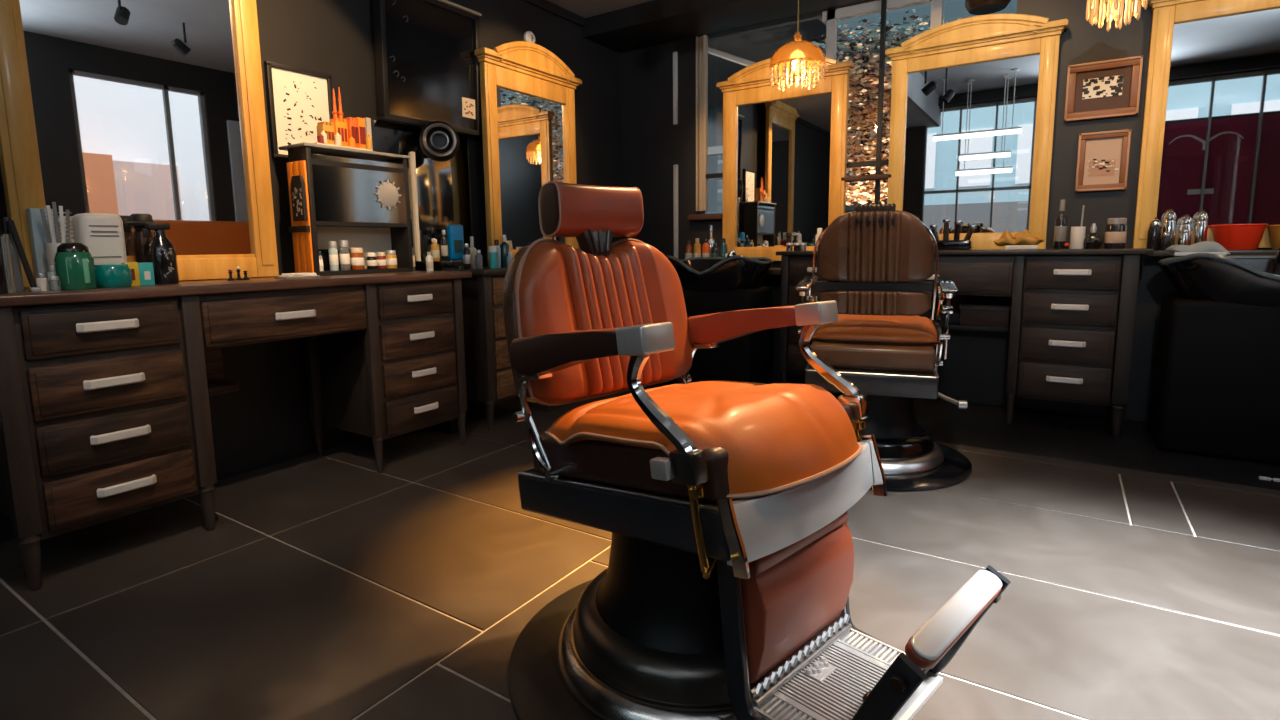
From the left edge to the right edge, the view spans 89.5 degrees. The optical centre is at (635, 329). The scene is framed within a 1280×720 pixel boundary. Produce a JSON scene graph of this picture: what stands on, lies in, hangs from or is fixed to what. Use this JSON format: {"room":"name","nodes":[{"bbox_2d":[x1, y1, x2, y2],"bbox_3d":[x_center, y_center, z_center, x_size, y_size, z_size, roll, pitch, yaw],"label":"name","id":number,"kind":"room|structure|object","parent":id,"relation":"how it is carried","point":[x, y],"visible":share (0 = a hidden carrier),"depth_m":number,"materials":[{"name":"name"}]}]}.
{"room":"salon","nodes":[
{"label":"salon","id":0,"kind":"room"},
{"bbox_2d":[0,0,621,541],"bbox_3d":[-1.823,-0.874,2.839,0.150,3.050,6.300,4,9,33],"label":"wall","id":1,"kind":"structure","parent":0,"point":[266,422],"depth_m":3.15,"materials":[{"name":"black paint"}]},
{"bbox_2d":[264,60,336,159],"bbox_3d":[-1.571,-1.012,3.045,0.025,0.425,0.310,4,9,33],"label":"framed poster","id":2,"kind":"object","parent":1,"relation":"attached to","point":[298,99],"visible":0.83,"depth_m":3.01,"materials":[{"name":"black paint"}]},
{"bbox_2d":[365,118,470,260],"bbox_3d":[-1.194,-0.759,3.640,0.030,0.740,0.690,4,9,33],"label":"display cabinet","id":3,"kind":"object","parent":1,"relation":"attached to","point":[439,194],"visible":0.48,"depth_m":3.67,"materials":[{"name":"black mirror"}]},
{"bbox_2d":[373,0,481,136],"bbox_3d":[-1.124,-1.475,3.576,0.104,0.697,0.675,4,9,33],"label":"wall screen","id":4,"kind":"object","parent":1,"relation":"attached to","point":[427,68],"visible":1,"depth_m":3.54,"materials":[{"name":"black paint"}]},
{"bbox_2d":[419,121,459,161],"bbox_3d":[-1.106,-1.047,3.640,0.215,0.210,0.322,-3,8,-18],"label":"dryer","id":5,"kind":"object","parent":1,"relation":"attached to","point":[439,141],"visible":1,"depth_m":3.51,"materials":[{"name":"black metal"}]},
{"bbox_2d":[524,31,534,42],"bbox_3d":[-0.697,-1.932,4.277,0.033,0.090,0.090,4,9,33],"label":"smoke detector","id":6,"kind":"object","parent":1,"relation":"attached to","point":[529,36],"visible":0.77,"depth_m":4.25,"materials":[{"name":"white plastic"}]},
{"bbox_2d":[522,0,584,26],"bbox_3d":[-1.879,-1.939,2.470,0.030,0.059,5.470,4,9,33],"label":"trim","id":7,"kind":"structure","parent":1,"relation":"attached to","point":[545,5],"depth_m":4.47,"materials":[{"name":"black paint"}]},
{"bbox_2d":[547,0,653,17],"bbox_3d":[0.472,-2.080,1.181,5.750,0.490,6.350,4,9,33],"label":"ceiling","id":8,"kind":"structure","parent":0,"point":[583,8],"depth_m":4.48,"materials":[{"name":"grey paint"}]},
{"bbox_2d":[769,0,825,91],"bbox_3d":[0.885,-1.930,3.494,0.300,1.194,0.300,4,9,33],"label":"pendant lamp","id":9,"kind":"object","parent":8,"relation":"hanging from","point":[798,56],"visible":1,"depth_m":3.48,"materials":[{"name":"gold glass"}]},
{"bbox_2d":[1086,0,1147,30],"bbox_3d":[2.066,-1.866,2.720,0.220,1.151,0.220,4,9,33],"label":"pendant lamp","id":10,"kind":"object","parent":8,"relation":"hanging from","point":[1115,12],"visible":1,"depth_m":2.76,"materials":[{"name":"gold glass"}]},
{"bbox_2d":[0,390,1279,719],"bbox_3d":[0.510,0.840,1.560,5.750,0.080,6.350,4,9,33],"label":"floor","id":11,"kind":"structure","parent":0,"point":[329,585],"depth_m":1.89,"materials":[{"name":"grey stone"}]},
{"bbox_2d":[0,271,471,590],"bbox_3d":[-1.533,0.231,2.708,0.559,0.885,1.787,4,9,33],"label":"desk","id":12,"kind":"object","parent":11,"relation":"on","point":[105,415],"visible":1,"depth_m":2.19,"materials":[{"name":"brown wood"}]},
{"bbox_2d":[0,235,7,293],"bbox_3d":[-1.869,-0.250,1.875,0.040,0.292,0.040,4,9,33],"label":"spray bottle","id":13,"kind":"object","parent":12,"relation":"on","point":[3,280],"visible":0.98,"depth_m":1.89,"materials":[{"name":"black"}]},
{"bbox_2d":[1,217,23,292],"bbox_3d":[-1.890,-0.226,1.954,0.038,0.225,0.038,4,9,33],"label":"tool","id":14,"kind":"object","parent":12,"relation":"on","point":[12,262],"visible":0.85,"depth_m":1.94,"materials":[{"name":"grey plastic"}]},
{"bbox_2d":[7,220,40,291],"bbox_3d":[-1.846,-0.222,1.948,0.024,0.216,0.054,4,9,33],"label":"tool","id":15,"kind":"object","parent":12,"relation":"on","point":[33,287],"visible":1,"depth_m":1.94,"materials":[{"name":"black paint"}]},
{"bbox_2d":[26,208,56,283],"bbox_3d":[-1.991,-0.274,2.179,0.041,0.265,0.065,4,9,33],"label":"box","id":16,"kind":"object","parent":12,"relation":"on","point":[35,224],"visible":0.32,"depth_m":2.15,"materials":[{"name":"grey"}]},
{"bbox_2d":[36,273,47,290],"bbox_3d":[-1.855,-0.149,2.016,0.026,0.055,0.026,4,9,33],"label":"jar","id":17,"kind":"object","parent":12,"relation":"on","point":[41,280],"visible":0.91,"depth_m":2.01,"materials":[{"name":"white plastic"}]},
{"bbox_2d":[47,265,55,275],"bbox_3d":[-1.859,-0.167,2.064,0.032,0.078,0.032,4,9,33],"label":"jar","id":18,"kind":"object","parent":12,"relation":"on","point":[51,268],"visible":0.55,"depth_m":2.05,"materials":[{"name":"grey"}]},
{"bbox_2d":[48,276,60,290],"bbox_3d":[-1.818,-0.145,2.019,0.030,0.045,0.030,4,9,33],"label":"jar","id":19,"kind":"object","parent":12,"relation":"on","point":[54,284],"visible":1,"depth_m":2.01,"materials":[{"name":"white plastic"}]},
{"bbox_2d":[40,202,74,269],"bbox_3d":[-1.923,-0.282,2.154,0.076,0.285,0.076,-3,8,-17],"label":"holder","id":20,"kind":"object","parent":12,"relation":"on","point":[50,247],"visible":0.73,"depth_m":2.14,"materials":[{"name":"white plastic"}]},
{"bbox_2d":[44,243,60,269],"bbox_3d":[-1.922,-0.215,2.163,0.076,0.150,0.076,4,9,33],"label":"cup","id":21,"kind":"object","parent":20,"relation":"on","point":[50,248],"depth_m":2.12,"materials":[{"name":"white plastic"}]},
{"bbox_2d":[54,242,96,289],"bbox_3d":[-1.801,-0.205,2.074,0.098,0.150,0.098,-7,10,-41],"label":"jar","id":22,"kind":"object","parent":12,"relation":"on","point":[74,264],"visible":0.95,"depth_m":2.04,"materials":[{"name":"green"}]},
{"bbox_2d":[72,213,126,264],"bbox_3d":[-1.854,-0.276,2.240,0.103,0.250,0.124,4,9,33],"label":"box","id":23,"kind":"object","parent":12,"relation":"on","point":[103,234],"visible":0.61,"depth_m":2.20,"materials":[{"name":"white plastic"}]},
{"bbox_2d":[95,264,132,287],"bbox_3d":[-1.765,-0.183,2.178,0.106,0.078,0.106,4,9,33],"label":"jar","id":24,"kind":"object","parent":12,"relation":"on","point":[107,275],"visible":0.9,"depth_m":2.14,"materials":[{"name":"teal ceramic"}]},
{"bbox_2d":[121,262,154,285],"bbox_3d":[-1.740,-0.196,2.260,0.032,0.082,0.084,4,9,33],"label":"carton","id":25,"kind":"object","parent":12,"relation":"on","point":[142,273],"visible":0.84,"depth_m":2.26,"materials":[{"name":"yellow"}]},
{"bbox_2d":[0,0,278,287],"bbox_3d":[-1.831,-1.097,2.397,0.092,1.830,0.928,4,9,33],"label":"wall mirror","id":26,"kind":"object","parent":12,"relation":"on","point":[123,108],"visible":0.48,"depth_m":2.44,"materials":[{"name":"brown wood"}]},
{"bbox_2d":[125,214,155,262],"bbox_3d":[-1.817,-0.299,2.389,0.100,0.256,0.100,4,9,33],"label":"bottle","id":27,"kind":"object","parent":12,"relation":"on","point":[138,221],"visible":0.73,"depth_m":2.36,"materials":[{"name":"brown glass"}]},
{"bbox_2d":[142,223,178,283],"bbox_3d":[-1.730,-0.278,2.358,0.085,0.220,0.087,-2,8,-12],"label":"spray bottle","id":28,"kind":"object","parent":12,"relation":"on","point":[161,251],"visible":0.97,"depth_m":2.33,"materials":[{"name":"black plastic"}]},
{"bbox_2d":[158,248,173,277],"bbox_3d":[-1.698,-0.242,2.337,0.008,0.106,0.045,5,10,39],"label":"print","id":29,"kind":"object","parent":28,"relation":"attached to","point":[165,255],"depth_m":2.33,"materials":[{"name":"silver paper"}]},
{"bbox_2d":[274,273,319,278],"bbox_3d":[-1.430,-0.230,2.731,0.100,0.020,0.145,4,9,33],"label":"soap tray","id":30,"kind":"object","parent":12,"relation":"on","point":[285,275],"visible":0.99,"depth_m":2.70,"materials":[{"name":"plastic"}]},
{"bbox_2d":[279,142,412,275],"bbox_3d":[-1.372,-0.562,3.106,0.208,0.579,0.560,4,9,33],"label":"display cabinet","id":31,"kind":"object","parent":12,"relation":"on","point":[365,203],"visible":0.88,"depth_m":3.02,"materials":[{"name":"black paint"}]},
{"bbox_2d":[328,241,338,270],"bbox_3d":[-1.403,-0.343,2.999,0.040,0.135,0.040,4,9,33],"label":"bottle","id":32,"kind":"object","parent":31,"relation":"in","point":[333,252],"visible":1,"depth_m":2.98,"materials":[{"name":"white plastic"}]},
{"bbox_2d":[318,249,350,270],"bbox_3d":[-1.432,-0.334,3.071,0.040,0.100,0.230,4,9,33],"label":"hair clipper","id":33,"kind":"object","parent":31,"relation":"in","point":[324,253],"visible":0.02,"depth_m":3.02,"materials":[{"name":"black plastic"}]},
{"bbox_2d":[314,87,371,150],"bbox_3d":[-1.381,-0.985,3.004,0.095,0.285,0.284,4,9,33],"label":"ornament","id":34,"kind":"object","parent":31,"relation":"on","point":[349,132],"visible":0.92,"depth_m":3.01,"materials":[{"name":"orange"}]},
{"bbox_2d":[339,240,350,269],"bbox_3d":[-1.372,-0.352,3.045,0.046,0.140,0.046,4,9,33],"label":"bottle","id":35,"kind":"object","parent":31,"relation":"in","point":[344,255],"visible":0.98,"depth_m":3.03,"materials":[{"name":"white plastic"}]},
{"bbox_2d":[350,248,364,269],"bbox_3d":[-1.337,-0.342,3.100,0.062,0.105,0.062,4,9,33],"label":"jar","id":36,"kind":"object","parent":31,"relation":"in","point":[356,255],"visible":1,"depth_m":3.08,"materials":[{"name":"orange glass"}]},
{"bbox_2d":[366,253,376,268],"bbox_3d":[-1.294,-0.338,3.166,0.048,0.080,0.048,4,9,33],"label":"jar","id":37,"kind":"object","parent":31,"relation":"in","point":[371,258],"visible":0.98,"depth_m":3.15,"materials":[{"name":"black"}]},
{"bbox_2d":[377,252,385,268],"bbox_3d":[-1.264,-0.345,3.211,0.046,0.082,0.046,4,9,33],"label":"jar","id":38,"kind":"object","parent":31,"relation":"in","point":[381,258],"visible":0.96,"depth_m":3.19,"materials":[{"name":"red plastic"}]},
{"bbox_2d":[386,250,396,267],"bbox_3d":[-1.233,-0.356,3.258,0.054,0.090,0.054,4,9,33],"label":"jar","id":39,"kind":"object","parent":31,"relation":"in","point":[391,257],"visible":0.98,"depth_m":3.24,"materials":[{"name":"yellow plastic"}]},
{"bbox_2d":[426,252,433,270],"bbox_3d":[-1.068,-0.354,3.346,0.037,0.100,0.037,4,9,33],"label":"bottle","id":40,"kind":"object","parent":12,"relation":"on","point":[429,259],"visible":0.91,"depth_m":3.33,"materials":[{"name":"white plastic"}]},
{"bbox_2d":[415,260,466,433],"bbox_3d":[-1.099,0.088,3.575,0.330,0.935,0.143,4,9,33],"label":"desk","id":41,"kind":"object","parent":11,"relation":"on","point":[451,426],"visible":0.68,"depth_m":3.48,"materials":[{"name":"black wood"}]},
{"bbox_2d":[431,239,439,260],"bbox_3d":[-1.061,-0.422,3.423,0.042,0.115,0.042,4,9,33],"label":"bottle","id":42,"kind":"object","parent":41,"relation":"on","point":[435,251],"visible":0.91,"depth_m":3.41,"materials":[{"name":"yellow plastic"}]},
{"bbox_2d":[441,230,447,260],"bbox_3d":[-1.035,-0.457,3.495,0.035,0.165,0.035,4,9,33],"label":"bottle","id":43,"kind":"object","parent":41,"relation":"on","point":[444,246],"visible":1,"depth_m":3.48,"materials":[{"name":"black"}]},
{"bbox_2d":[459,266,549,430],"bbox_3d":[-0.531,0.007,4.340,0.559,0.885,1.787,4,9,33],"label":"desk","id":44,"kind":"object","parent":11,"relation":"on","point":[489,375],"visible":0.16,"depth_m":3.56,"materials":[{"name":"brown wood"}]},
{"bbox_2d":[447,224,463,268],"bbox_3d":[-0.998,-0.461,3.587,0.046,0.245,0.096,4,9,33],"label":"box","id":45,"kind":"object","parent":44,"relation":"on","point":[455,237],"visible":0.73,"depth_m":3.56,"materials":[{"name":"blue plastic"}]},
{"bbox_2d":[463,244,470,268],"bbox_3d":[-0.921,-0.401,3.529,0.042,0.140,0.042,4,9,33],"label":"bottle","id":46,"kind":"object","parent":44,"relation":"on","point":[466,252],"visible":1,"depth_m":3.51,"materials":[{"name":"black"}]},
{"bbox_2d":[469,237,476,268],"bbox_3d":[-0.926,-0.439,3.663,0.048,0.180,0.048,4,9,33],"label":"bottle","id":47,"kind":"object","parent":44,"relation":"on","point":[472,249],"visible":0.8,"depth_m":3.65,"materials":[{"name":"beige plastic"}]},
{"bbox_2d":[475,250,482,268],"bbox_3d":[-0.874,-0.394,3.602,0.040,0.105,0.040,4,9,33],"label":"bottle","id":48,"kind":"object","parent":44,"relation":"on","point":[478,258],"visible":1,"depth_m":3.59,"materials":[{"name":"grey plastic"}]},
{"bbox_2d":[488,246,496,268],"bbox_3d":[-0.804,-0.409,3.635,0.044,0.125,0.044,4,9,33],"label":"tube","id":49,"kind":"object","parent":44,"relation":"on","point":[492,249],"visible":1,"depth_m":3.62,"materials":[{"name":"teal plastic"}]},
{"bbox_2d":[495,240,500,267],"bbox_3d":[-0.796,-0.437,3.716,0.040,0.160,0.040,4,9,33],"label":"bottle","id":50,"kind":"object","parent":44,"relation":"on","point":[498,251],"visible":0.79,"depth_m":3.70,"materials":[{"name":"blue"}]},
{"bbox_2d":[500,235,508,267],"bbox_3d":[-0.769,-0.462,3.792,0.052,0.190,0.052,4,9,33],"label":"bottle","id":51,"kind":"object","parent":44,"relation":"on","point":[504,247],"visible":0.87,"depth_m":3.77,"materials":[{"name":"teal plastic"}]},
{"bbox_2d":[475,41,581,265],"bbox_3d":[-0.648,-1.125,4.205,0.092,1.390,0.913,4,9,33],"label":"wall mirror","id":52,"kind":"object","parent":44,"relation":"on","point":[528,96],"visible":0.88,"depth_m":4.11,"materials":[{"name":"brown wood"}]},
{"bbox_2d":[496,86,567,249],"bbox_3d":[-0.669,-1.017,4.234,0.008,1.010,0.671,4,9,33],"label":"mirror glass","id":53,"kind":"object","parent":52,"relation":"attached to","point":[532,126],"depth_m":4.17,"materials":[{"name":"silver metal"}]},
{"bbox_2d":[503,181,1010,719],"bbox_3d":[0.192,0.235,1.435,0.872,1.160,1.072,-8,10,-43],"label":"barber chair","id":54,"kind":"object","parent":11,"relation":"on","point":[723,591],"visible":1,"depth_m":1.35,"materials":[{"name":"orange leather"}]},
{"bbox_2d":[549,380,858,493],"bbox_3d":[0.166,0.191,1.456,0.536,0.140,0.605,-8,10,-43],"label":"seat cushion","id":55,"kind":"object","parent":54,"relation":"on","point":[752,437],"depth_m":1.28,"materials":[{"name":"orange leather"}]},
{"bbox_2d":[795,203,971,490],"bbox_3d":[1.125,0.014,3.058,0.872,1.157,1.072,2,8,21],"label":"barber chair","id":56,"kind":"object","parent":11,"relation":"on","point":[873,261],"visible":0.9,"depth_m":2.68,"materials":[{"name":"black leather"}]},
{"bbox_2d":[811,314,936,345],"bbox_3d":[1.113,0.000,3.026,0.536,0.142,0.604,2,8,21],"label":"seat cushion","id":57,"kind":"object","parent":56,"relation":"on","point":[861,330],"depth_m":2.80,"materials":[{"name":"brown leather"}]},
{"bbox_3d":[2.077,0.530,3.467,4.650,0.005,0.960,4,9,33],"label":"floor mat","id":58,"kind":"object","parent":11,"relation":"on","visible":0},
{"bbox_2d":[663,250,772,385],"bbox_3d":[0.541,-0.046,4.304,0.722,0.962,0.492,4,9,33],"label":"basin","id":59,"kind":"object","parent":58,"relation":"on","point":[710,285],"visible":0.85,"depth_m":4.09,"materials":[{"name":"black ceramic"}]},
{"bbox_2d":[776,248,1152,436],"bbox_3d":[1.823,0.000,3.862,1.896,0.950,0.487,4,9,33],"label":"desk","id":60,"kind":"object","parent":58,"relation":"on","point":[1071,329],"visible":0.6,"depth_m":3.37,"materials":[{"name":"brown wood"}]},
{"bbox_2d":[930,219,976,249],"bbox_3d":[1.817,-0.546,3.696,0.239,0.174,0.100,4,9,33],"label":"stand","id":61,"kind":"object","parent":60,"relation":"on","point":[945,244],"visible":0.86,"depth_m":3.67,"materials":[{"name":"black"}]},
{"bbox_2d":[917,296,1011,332],"bbox_3d":[1.894,-0.107,3.983,0.775,0.190,0.140,4,9,33],"label":"shelf","id":62,"kind":"object","parent":60,"relation":"attached to","point":[954,322],"depth_m":3.92,"materials":[{"name":"brown wood"}]},
{"bbox_2d":[959,303,1011,326],"bbox_3d":[2.084,-0.090,3.841,0.270,0.125,0.130,4,9,33],"label":"drawer","id":63,"kind":"object","parent":60,"relation":"on","point":[973,314],"visible":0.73,"depth_m":3.79,"materials":[{"name":"brown wood"}]},
{"bbox_2d":[994,229,1043,249],"bbox_3d":[2.079,-0.490,3.497,0.230,0.107,0.135,4,9,33],"label":"folded cloth","id":64,"kind":"object","parent":60,"relation":"on","point":[1024,239],"visible":1,"depth_m":3.46,"materials":[{"name":"brown fabric"}]},
{"bbox_2d":[1053,199,1067,248],"bbox_3d":[2.270,-0.562,3.442,0.058,0.260,0.058,4,9,33],"label":"bottle","id":65,"kind":"object","parent":60,"relation":"on","point":[1060,229],"visible":0.97,"depth_m":3.43,"materials":[{"name":"black glass"}]},
{"bbox_2d":[1070,205,1085,248],"bbox_3d":[2.318,-0.537,3.377,0.064,0.225,0.064,4,9,33],"label":"jar","id":66,"kind":"object","parent":60,"relation":"on","point":[1077,236],"visible":1,"depth_m":3.36,"materials":[{"name":"white ceramic"}]},
{"bbox_2d":[1084,223,1102,248],"bbox_3d":[2.374,-0.487,3.347,0.084,0.132,0.084,4,9,33],"label":"perfume bottle","id":67,"kind":"object","parent":60,"relation":"on","point":[1093,240],"visible":1,"depth_m":3.33,"materials":[{"name":"black glass"}]},
{"bbox_2d":[1104,218,1126,248],"bbox_3d":[2.452,-0.492,3.294,0.090,0.154,0.090,4,9,33],"label":"jar","id":68,"kind":"object","parent":60,"relation":"on","point":[1116,228],"visible":1,"depth_m":3.26,"materials":[{"name":"black"}]},
{"bbox_2d":[1150,248,1279,464],"bbox_3d":[2.874,0.099,2.946,0.822,0.962,0.492,4,9,33],"label":"armchair","id":69,"kind":"object","parent":58,"relation":"on","point":[1216,388],"visible":0.98,"depth_m":2.90,"materials":[{"name":"black leather"}]},
{"bbox_2d":[1165,241,1229,256],"bbox_3d":[2.592,-0.364,2.976,0.220,0.087,0.164,4,9,33],"label":"rolled towel","id":70,"kind":"object","parent":69,"relation":"on","point":[1212,247],"visible":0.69,"depth_m":2.92,"materials":[{"name":"white fabric"}]},
{"bbox_2d":[1259,476,1279,481],"bbox_3d":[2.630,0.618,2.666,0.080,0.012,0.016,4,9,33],"label":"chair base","id":71,"kind":"object","parent":58,"relation":"on","point":[1260,477],"visible":1,"depth_m":2.67,"materials":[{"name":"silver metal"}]},
{"bbox_2d":[620,0,1270,421],"bbox_3d":[2.227,-1.056,3.843,5.500,3.050,0.150,4,9,33],"label":"wall","id":72,"kind":"structure","parent":0,"point":[974,370],"depth_m":3.96,"materials":[{"name":"black paint"}]},
{"bbox_2d":[673,52,678,257],"bbox_3d":[0.311,-1.329,4.973,0.038,1.550,0.020,4,9,33],"label":"trim","id":73,"kind":"structure","parent":72,"relation":"attached to","point":[675,54],"depth_m":4.98,"materials":[{"name":"white metal"}]},
{"bbox_2d":[583,0,865,52],"bbox_3d":[1.974,-2.279,3.460,5.350,0.519,0.478,4,9,33],"label":"ceiling beam","id":74,"kind":"structure","parent":72,"relation":"attached to","point":[656,22],"depth_m":4.45,"materials":[{"name":"black paint"}]},
{"bbox_2d":[767,267,780,274],"bbox_3d":[0.691,-0.429,4.657,0.860,0.036,0.328,4,9,33],"label":"wall ledge","id":75,"kind":"object","parent":72,"relation":"attached to","point":[773,270],"visible":0.2,"depth_m":4.31,"materials":[{"name":"brown wood"}]},
{"bbox_2d":[685,240,691,258],"bbox_3d":[0.391,-0.553,4.725,0.054,0.200,0.054,4,9,33],"label":"shampoo bottle","id":76,"kind":"object","parent":75,"relation":"on","point":[688,249],"visible":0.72,"depth_m":4.70,"materials":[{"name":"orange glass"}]},
{"bbox_2d":[694,238,700,256],"bbox_3d":[0.450,-0.556,4.686,0.054,0.215,0.054,4,9,33],"label":"shampoo bottle","id":77,"kind":"object","parent":75,"relation":"on","point":[697,247],"visible":0.71,"depth_m":4.66,"materials":[{"name":"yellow plastic"}]},
{"bbox_2d":[702,239,709,256],"bbox_3d":[0.508,-0.549,4.648,0.054,0.210,0.054,4,9,33],"label":"shampoo bottle","id":78,"kind":"object","parent":75,"relation":"on","point":[705,248],"visible":0.73,"depth_m":4.62,"materials":[{"name":"orange plastic"}]},
{"bbox_2d":[708,225,714,256],"bbox_3d":[0.561,-0.618,4.785,0.060,0.310,0.060,4,9,33],"label":"flask","id":79,"kind":"object","parent":75,"relation":"on","point":[711,240],"visible":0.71,"depth_m":4.76,"materials":[{"name":"white metal"}]},
{"bbox_2d":[711,243,717,256],"bbox_3d":[0.567,-0.530,4.611,0.054,0.180,0.054,4,9,33],"label":"shampoo bottle","id":80,"kind":"object","parent":75,"relation":"on","point":[714,250],"visible":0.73,"depth_m":4.59,"materials":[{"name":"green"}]},
{"bbox_2d":[720,238,727,256],"bbox_3d":[0.625,-0.541,4.571,0.058,0.210,0.058,4,9,33],"label":"shampoo bottle","id":81,"kind":"object","parent":75,"relation":"on","point":[723,246],"visible":0.68,"depth_m":4.54,"materials":[{"name":"teal plastic"}]},
{"bbox_2d":[716,57,854,260],"bbox_3d":[1.002,-1.165,4.457,0.948,1.370,0.092,4,9,33],"label":"wall mirror","id":82,"kind":"object","parent":72,"relation":"attached to","point":[785,153],"visible":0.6,"depth_m":4.47,"materials":[{"name":"brown wood"}]},
{"bbox_2d":[736,92,831,246],"bbox_3d":[1.018,-1.077,4.491,0.690,1.025,0.008,4,9,33],"label":"mirror glass","id":83,"kind":"object","parent":82,"relation":"attached to","point":[784,141],"depth_m":4.47,"materials":[{"name":"silver metal"}]},
{"bbox_2d":[688,0,1016,219],"bbox_3d":[1.309,-1.443,4.311,2.090,1.340,0.186,4,9,33],"label":"window","id":84,"kind":"structure","parent":72,"relation":"in","point":[861,34],"depth_m":4.30,"materials":[{"name":"clear glass"}]},
{"bbox_2d":[885,14,1067,248],"bbox_3d":[1.961,-1.143,3.825,0.938,1.330,0.092,4,9,33],"label":"wall mirror","id":85,"kind":"object","parent":72,"relation":"attached to","point":[973,99],"visible":0.89,"depth_m":3.80,"materials":[{"name":"brown wood"}]},
{"bbox_2d":[902,54,1039,233],"bbox_3d":[1.977,-1.067,3.857,0.704,1.010,0.008,4,9,33],"label":"mirror glass","id":86,"kind":"object","parent":85,"relation":"attached to","point":[970,126],"depth_m":3.83,"materials":[{"name":"silver metal"}]},
{"bbox_2d":[965,0,1010,14],"bbox_3d":[2.008,-1.904,3.671,0.234,0.150,0.234,-2,8,-12],"label":"ornament","id":87,"kind":"object","parent":85,"relation":"on","point":[974,7],"visible":1,"depth_m":3.65,"materials":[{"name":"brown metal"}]},
{"bbox_2d":[1075,129,1130,191],"bbox_3d":[2.554,-0.921,3.530,0.230,0.314,0.036,4,9,33],"label":"framed picture","id":88,"kind":"object","parent":72,"relation":"attached to","point":[1103,157],"visible":1,"depth_m":3.53,"materials":[{"name":"brown wood"}]},
{"bbox_2d":[1087,159,1117,175],"bbox_3d":[2.559,-0.892,3.533,0.139,0.093,0.005,4,9,33],"label":"print","id":89,"kind":"object","parent":88,"relation":"attached to","point":[1095,167],"depth_m":3.53,"materials":[{"name":"white paper"}]},
{"bbox_2d":[1064,55,1142,121],"bbox_3d":[2.529,-1.299,3.494,0.328,0.297,0.036,4,9,33],"label":"framed picture","id":90,"kind":"object","parent":72,"relation":"attached to","point":[1107,88],"visible":1,"depth_m":3.49,"materials":[{"name":"brown wood"}]},
{"bbox_2d":[1082,75,1123,98],"bbox_3d":[2.529,-1.314,3.494,0.183,0.112,0.005,4,9,33],"label":"print","id":91,"kind":"object","parent":90,"relation":"attached to","point":[1093,86],"depth_m":3.49,"materials":[{"name":"white paper"}]},
{"bbox_2d":[1132,0,1279,247],"bbox_3d":[3.020,-1.097,3.129,0.938,1.390,0.092,4,9,33],"label":"wall mirror","id":92,"kind":"object","parent":72,"relation":"attached to","point":[1210,143],"visible":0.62,"depth_m":3.24,"materials":[{"name":"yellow wood"}]},
{"bbox_2d":[1144,249,1277,255],"bbox_3d":[3.277,-0.364,3.035,1.380,0.028,0.188,4,9,33],"label":"wall ledge","id":93,"kind":"object","parent":72,"relation":"attached to","point":[1268,251],"visible":0.45,"depth_m":3.14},
{"bbox_2d":[1146,217,1160,250],"bbox_3d":[2.707,-0.499,3.366,0.056,0.170,0.056,4,9,33],"label":"canister","id":94,"kind":"object","parent":93,"relation":"on","point":[1154,232],"visible":0.94,"depth_m":3.35,"materials":[{"name":"black"}]},
{"bbox_2d":[1160,231,1170,250],"bbox_3d":[2.717,-0.457,3.307,0.040,0.100,0.040,4,9,33],"label":"canister","id":95,"kind":"object","parent":93,"relation":"on","point":[1165,239],"visible":0.94,"depth_m":3.29,"materials":[{"name":"black"}]},
{"bbox_2d":[1162,209,1176,245],"bbox_3d":[2.762,-0.517,3.339,0.056,0.210,0.056,4,9,33],"label":"canister","id":96,"kind":"object","parent":93,"relation":"on","point":[1169,225],"visible":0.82,"depth_m":3.32,"materials":[{"name":"silver metal"}]},
{"bbox_2d":[1178,226,1189,245],"bbox_3d":[2.778,-0.463,3.268,0.044,0.120,0.044,4,9,33],"label":"canister","id":97,"kind":"object","parent":93,"relation":"on","point":[1183,238],"visible":0.84,"depth_m":3.25,"materials":[{"name":"silver metal"}]},
{"bbox_2d":[1177,215,1192,244],"bbox_3d":[2.817,-0.498,3.305,0.056,0.180,0.056,4,9,33],"label":"canister","id":98,"kind":"object","parent":93,"relation":"on","point":[1186,221],"visible":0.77,"depth_m":3.28,"materials":[{"name":"silver metal"}]},
{"bbox_2d":[1194,210,1207,243],"bbox_3d":[2.858,-0.503,3.259,0.048,0.200,0.048,4,9,33],"label":"canister","id":99,"kind":"object","parent":93,"relation":"on","point":[1201,229],"visible":0.87,"depth_m":3.24,"materials":[{"name":"silver metal"}]},
{"bbox_2d":[1212,224,1267,249],"bbox_3d":[2.986,-0.459,3.199,0.204,0.126,0.204,4,9,33],"label":"mixing bowl","id":100,"kind":"object","parent":93,"relation":"on","point":[1230,236],"visible":0.94,"depth_m":3.13,"materials":[{"name":"red plastic"}]},
{"bbox_2d":[1267,225,1279,249],"bbox_3d":[3.158,-0.444,3.092,0.200,0.119,0.200,4,9,33],"label":"mixing bowl","id":101,"kind":"object","parent":93,"relation":"on","point":[1273,230],"visible":0.98,"depth_m":3.10,"materials":[{"name":"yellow plastic"}]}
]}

